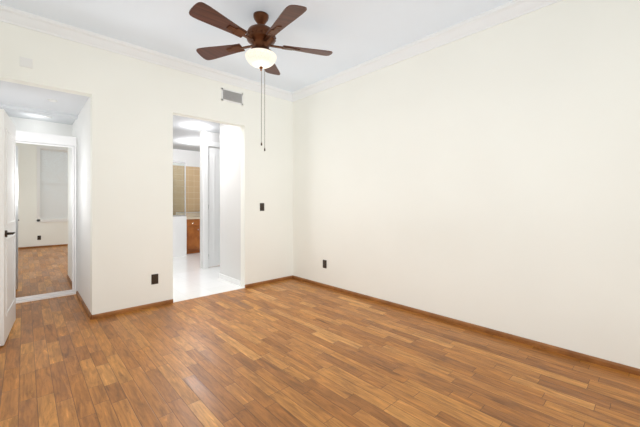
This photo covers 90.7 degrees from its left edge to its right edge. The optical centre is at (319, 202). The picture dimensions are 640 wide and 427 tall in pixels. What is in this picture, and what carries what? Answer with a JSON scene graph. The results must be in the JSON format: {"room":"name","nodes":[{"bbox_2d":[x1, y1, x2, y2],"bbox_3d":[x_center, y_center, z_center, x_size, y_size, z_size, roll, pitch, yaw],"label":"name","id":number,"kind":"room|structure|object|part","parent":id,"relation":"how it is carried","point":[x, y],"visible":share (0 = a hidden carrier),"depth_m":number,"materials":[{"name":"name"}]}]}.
{"room":"empty bedroom","nodes":[
{"label":"empty bedroom","id":0,"kind":"room"},
{"bbox_2d":[9,116,71,135],"bbox_3d":[-4.240,0.030,4.305,1.360,2.400,0.100,0,0,-43],"label":"wall","id":1,"kind":"structure","parent":0,"point":[31,125],"depth_m":4.50,"materials":[{"name":"paint"}]},
{"bbox_2d":[0,80,88,124],"bbox_3d":[-3.632,-1.202,3.654,1.600,0.135,1.880,0,0,-43],"label":"ceiling","id":2,"kind":"structure","parent":0,"point":[24,101],"depth_m":3.72,"materials":[{"name":"paint"}]},
{"bbox_2d":[72,97,89,310],"bbox_3d":[-3.092,0.030,4.159,0.120,2.400,1.880,0,0,-43],"label":"wall","id":3,"kind":"structure","parent":0,"point":[81,128],"depth_m":3.83,"materials":[{"name":"paint"}]},
{"bbox_2d":[16,143,71,297],"bbox_3d":[-3.541,0.212,4.055,0.571,1.905,0.006,0,0,-43],"label":"mirror","id":4,"kind":"object","parent":3,"relation":"attached to","point":[43,219],"visible":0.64,"depth_m":4.05,"materials":[{"name":"mirror"}]},
{"bbox_2d":[16,130,76,303],"bbox_3d":[-3.800,0.170,3.833,1.340,2.120,0.080,0,0,-43],"label":"door frame","id":5,"kind":"structure","parent":3,"relation":"in","point":[32,137],"depth_m":4.12,"materials":[{"name":"white"}]},
{"bbox_2d":[76,291,93,319],"bbox_3d":[-2.842,1.208,3.793,0.016,0.045,1.276,0,0,-43],"label":"baseboard","id":6,"kind":"structure","parent":3,"relation":"attached to","point":[85,307],"depth_m":3.65,"materials":[{"name":"brown wood"}]},
{"bbox_2d":[0,21,292,314],"bbox_3d":[-1.967,-0.270,3.842,4.290,3.000,0.120,0,0,-43],"label":"wall","id":7,"kind":"structure","parent":0,"point":[136,105],"depth_m":3.69,"materials":[{"name":"beige paint"}]},
{"bbox_2d":[0,109,15,345],"bbox_3d":[-2.964,0.208,2.998,0.152,2.020,0.791,0,0,-39],"label":"entry door","id":8,"kind":"structure","parent":7,"relation":"in","point":[7,223],"depth_m":2.86,"materials":[{"name":"white wood"}]},
{"bbox_2d":[20,56,32,68],"bbox_3d":[-2.782,-1.330,2.993,0.090,0.090,0.007,0,0,-43],"label":"door chime","id":9,"kind":"object","parent":7,"relation":"attached to","point":[26,62],"visible":1,"depth_m":2.99,"materials":[{"name":"white plastic"}]},
{"bbox_2d":[94,299,172,318],"bbox_3d":[-2.102,1.208,3.623,0.795,0.045,0.016,0,0,-43],"label":"baseboard","id":10,"kind":"structure","parent":7,"relation":"attached to","point":[106,314],"depth_m":3.59,"materials":[{"name":"brown wood"}]},
{"bbox_2d":[0,4,291,99],"bbox_3d":[-1.730,-1.712,3.917,3.360,0.115,0.095,0,0,-43],"label":"crown molding","id":11,"kind":"structure","parent":7,"relation":"attached to","point":[9,15],"depth_m":3.50,"materials":[{"name":"white wood"}]},
{"bbox_2d":[151,274,157,284],"bbox_3d":[-1.963,0.905,3.756,0.075,0.118,0.010,0,0,-43],"label":"outlet","id":12,"kind":"object","parent":7,"relation":"attached to","point":[154,278],"visible":1,"depth_m":3.75,"materials":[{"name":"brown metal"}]},
{"bbox_2d":[221,88,242,104],"bbox_3d":[-1.228,-1.495,4.442,0.330,0.170,0.013,0,0,-43],"label":"air vent","id":13,"kind":"object","parent":7,"relation":"in","point":[231,96],"visible":1,"depth_m":4.43,"materials":[{"name":"white metal"}]},
{"bbox_2d":[260,203,263,210],"bbox_3d":[-0.874,0.060,4.774,0.075,0.118,0.010,0,0,-43],"label":"switch","id":14,"kind":"object","parent":7,"relation":"attached to","point":[261,206],"visible":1,"depth_m":4.77,"materials":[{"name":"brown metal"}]},
{"bbox_2d":[245,275,292,287],"bbox_3d":[-0.773,1.208,4.864,0.850,0.045,0.016,0,0,-43],"label":"baseboard","id":15,"kind":"structure","parent":7,"relation":"attached to","point":[288,277],"depth_m":4.83,"materials":[{"name":"brown wood"}]},
{"bbox_2d":[173,216,186,256],"bbox_3d":[-3.658,0.770,6.908,1.415,0.920,0.110,0,0,-43],"label":"wall","id":16,"kind":"structure","parent":0,"point":[179,236],"depth_m":7.26,"materials":[{"name":"white paint"}]},
{"bbox_2d":[173,161,185,215],"bbox_3d":[-3.654,-0.328,6.912,1.403,1.265,0.030,0,0,-43],"label":"screen","id":17,"kind":"object","parent":16,"relation":"on","point":[184,180],"visible":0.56,"depth_m":7.36,"materials":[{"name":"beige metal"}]},
{"bbox_2d":[173,149,199,214],"bbox_3d":[-3.749,-0.060,7.856,2.815,2.580,0.120,0,0,-43],"label":"wall","id":18,"kind":"structure","parent":0,"point":[190,158],"depth_m":8.10,"materials":[{"name":"paint"}]},
{"bbox_2d":[173,165,199,214],"bbox_3d":[-3.704,0.085,7.807,2.575,2.050,0.012,0,0,-43],"label":"mirror","id":19,"kind":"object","parent":18,"relation":"attached to","point":[192,189],"depth_m":8.09,"materials":[{"name":"beige mirror"}]},
{"bbox_2d":[173,115,219,151],"bbox_3d":[-2.374,-1.400,6.383,2.815,0.100,4.150,0,0,-43],"label":"ceiling","id":20,"kind":"structure","parent":0,"point":[185,133],"depth_m":5.88,"materials":[{"name":"paint"}]},
{"bbox_2d":[173,253,243,302],"bbox_3d":[-2.333,1.280,6.339,2.815,0.100,4.270,0,0,-43],"label":"floor","id":21,"kind":"structure","parent":0,"point":[192,279],"depth_m":5.01,"materials":[{"name":"white tile"}]},
{"bbox_2d":[177,213,199,253],"bbox_3d":[-3.002,0.690,8.055,1.070,1.081,0.570,0,0,-43],"label":"bathroom vanity","id":22,"kind":"object","parent":21,"relation":"on","point":[193,232],"visible":0.17,"depth_m":7.66,"materials":[{"name":"brown wood"}]},
{"bbox_2d":[200,131,219,268],"bbox_3d":[-1.697,-0.060,6.461,1.480,2.580,0.120,0,0,-43],"label":"wall","id":23,"kind":"structure","parent":0,"point":[209,136],"depth_m":5.95,"materials":[{"name":"paint"}]},
{"bbox_2d":[203,140,219,268],"bbox_3d":[-1.865,0.030,6.289,0.980,2.400,0.142,0,0,-43],"label":"door frame","id":24,"kind":"structure","parent":23,"relation":"attached to","point":[206,144],"depth_m":5.93,"materials":[{"name":"white wood"}]},
{"bbox_2d":[208,147,219,266],"bbox_3d":[-1.856,0.078,6.271,0.779,2.280,0.152,0,0,-43],"label":"door","id":25,"kind":"structure","parent":23,"relation":"in","point":[213,206],"depth_m":6.07,"materials":[{"name":"white wood"}]},
{"bbox_2d":[220,123,240,280],"bbox_3d":[-1.359,-0.060,4.957,0.120,2.580,0.680,0,0,-43],"label":"wall","id":26,"kind":"structure","parent":0,"point":[230,200],"depth_m":4.90,"materials":[{"name":"paint"}]},
{"bbox_2d":[219,273,240,285],"bbox_3d":[-1.408,1.190,4.911,0.012,0.080,0.680,0,0,-43],"label":"baseboard","id":27,"kind":"structure","parent":26,"relation":"attached to","point":[230,279],"depth_m":4.85,"materials":[{"name":"white"}]},
{"bbox_2d":[0,0,511,91],"bbox_3d":[-0.055,-1.820,2.124,3.840,0.100,5.240,0,0,-43],"label":"ceiling","id":28,"kind":"structure","parent":0,"point":[350,33],"depth_m":3.15,"materials":[{"name":"paint"}]},
{"bbox_2d":[189,2,332,150],"bbox_3d":[-0.554,-1.143,2.948,1.345,1.255,1.339,0,0,-43],"label":"ceiling fan","id":29,"kind":"object","parent":28,"relation":"hanging from","point":[260,36],"visible":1,"depth_m":2.88,"materials":[{"name":"brown wood"}]},
{"bbox_3d":[-0.556,-1.341,2.983,0.292,0.117,0.292,0,0,-43],"label":"lamp shade","id":30,"kind":"part","parent":29,"relation":"part of","materials":[{"name":"white glass"}]},
{"bbox_2d":[0,278,639,426],"bbox_3d":[-0.861,1.280,2.658,4.290,0.100,7.120,0,0,-43],"label":"floor","id":31,"kind":"structure","parent":0,"point":[292,352],"depth_m":2.31,"materials":[{"name":"brown wood"}]},
{"bbox_2d":[293,0,639,368],"bbox_3d":[1.345,-0.270,3.350,0.120,3.000,5.120,0,0,-43],"label":"wall","id":32,"kind":"structure","parent":0,"point":[489,178],"depth_m":2.94,"materials":[{"name":"beige paint"}]},
{"bbox_2d":[323,260,326,267],"bbox_3d":[0.067,0.893,4.623,0.010,0.118,0.075,0,0,-43],"label":"outlet","id":33,"kind":"object","parent":32,"relation":"attached to","point":[324,263],"visible":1,"depth_m":4.61,"materials":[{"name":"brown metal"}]},
{"bbox_2d":[288,0,561,101],"bbox_3d":[1.226,-1.712,3.321,0.095,0.115,5.000,0,0,-43],"label":"crown molding","id":34,"kind":"structure","parent":32,"relation":"attached to","point":[508,11],"depth_m":3.34,"materials":[{"name":"white wood"}]},
{"bbox_2d":[293,275,639,375],"bbox_3d":[1.254,1.208,3.348,0.016,0.045,5.000,0,0,-43],"label":"baseboard","id":35,"kind":"structure","parent":32,"relation":"attached to","point":[604,362],"depth_m":2.91,"materials":[{"name":"brown wood"}]}
]}

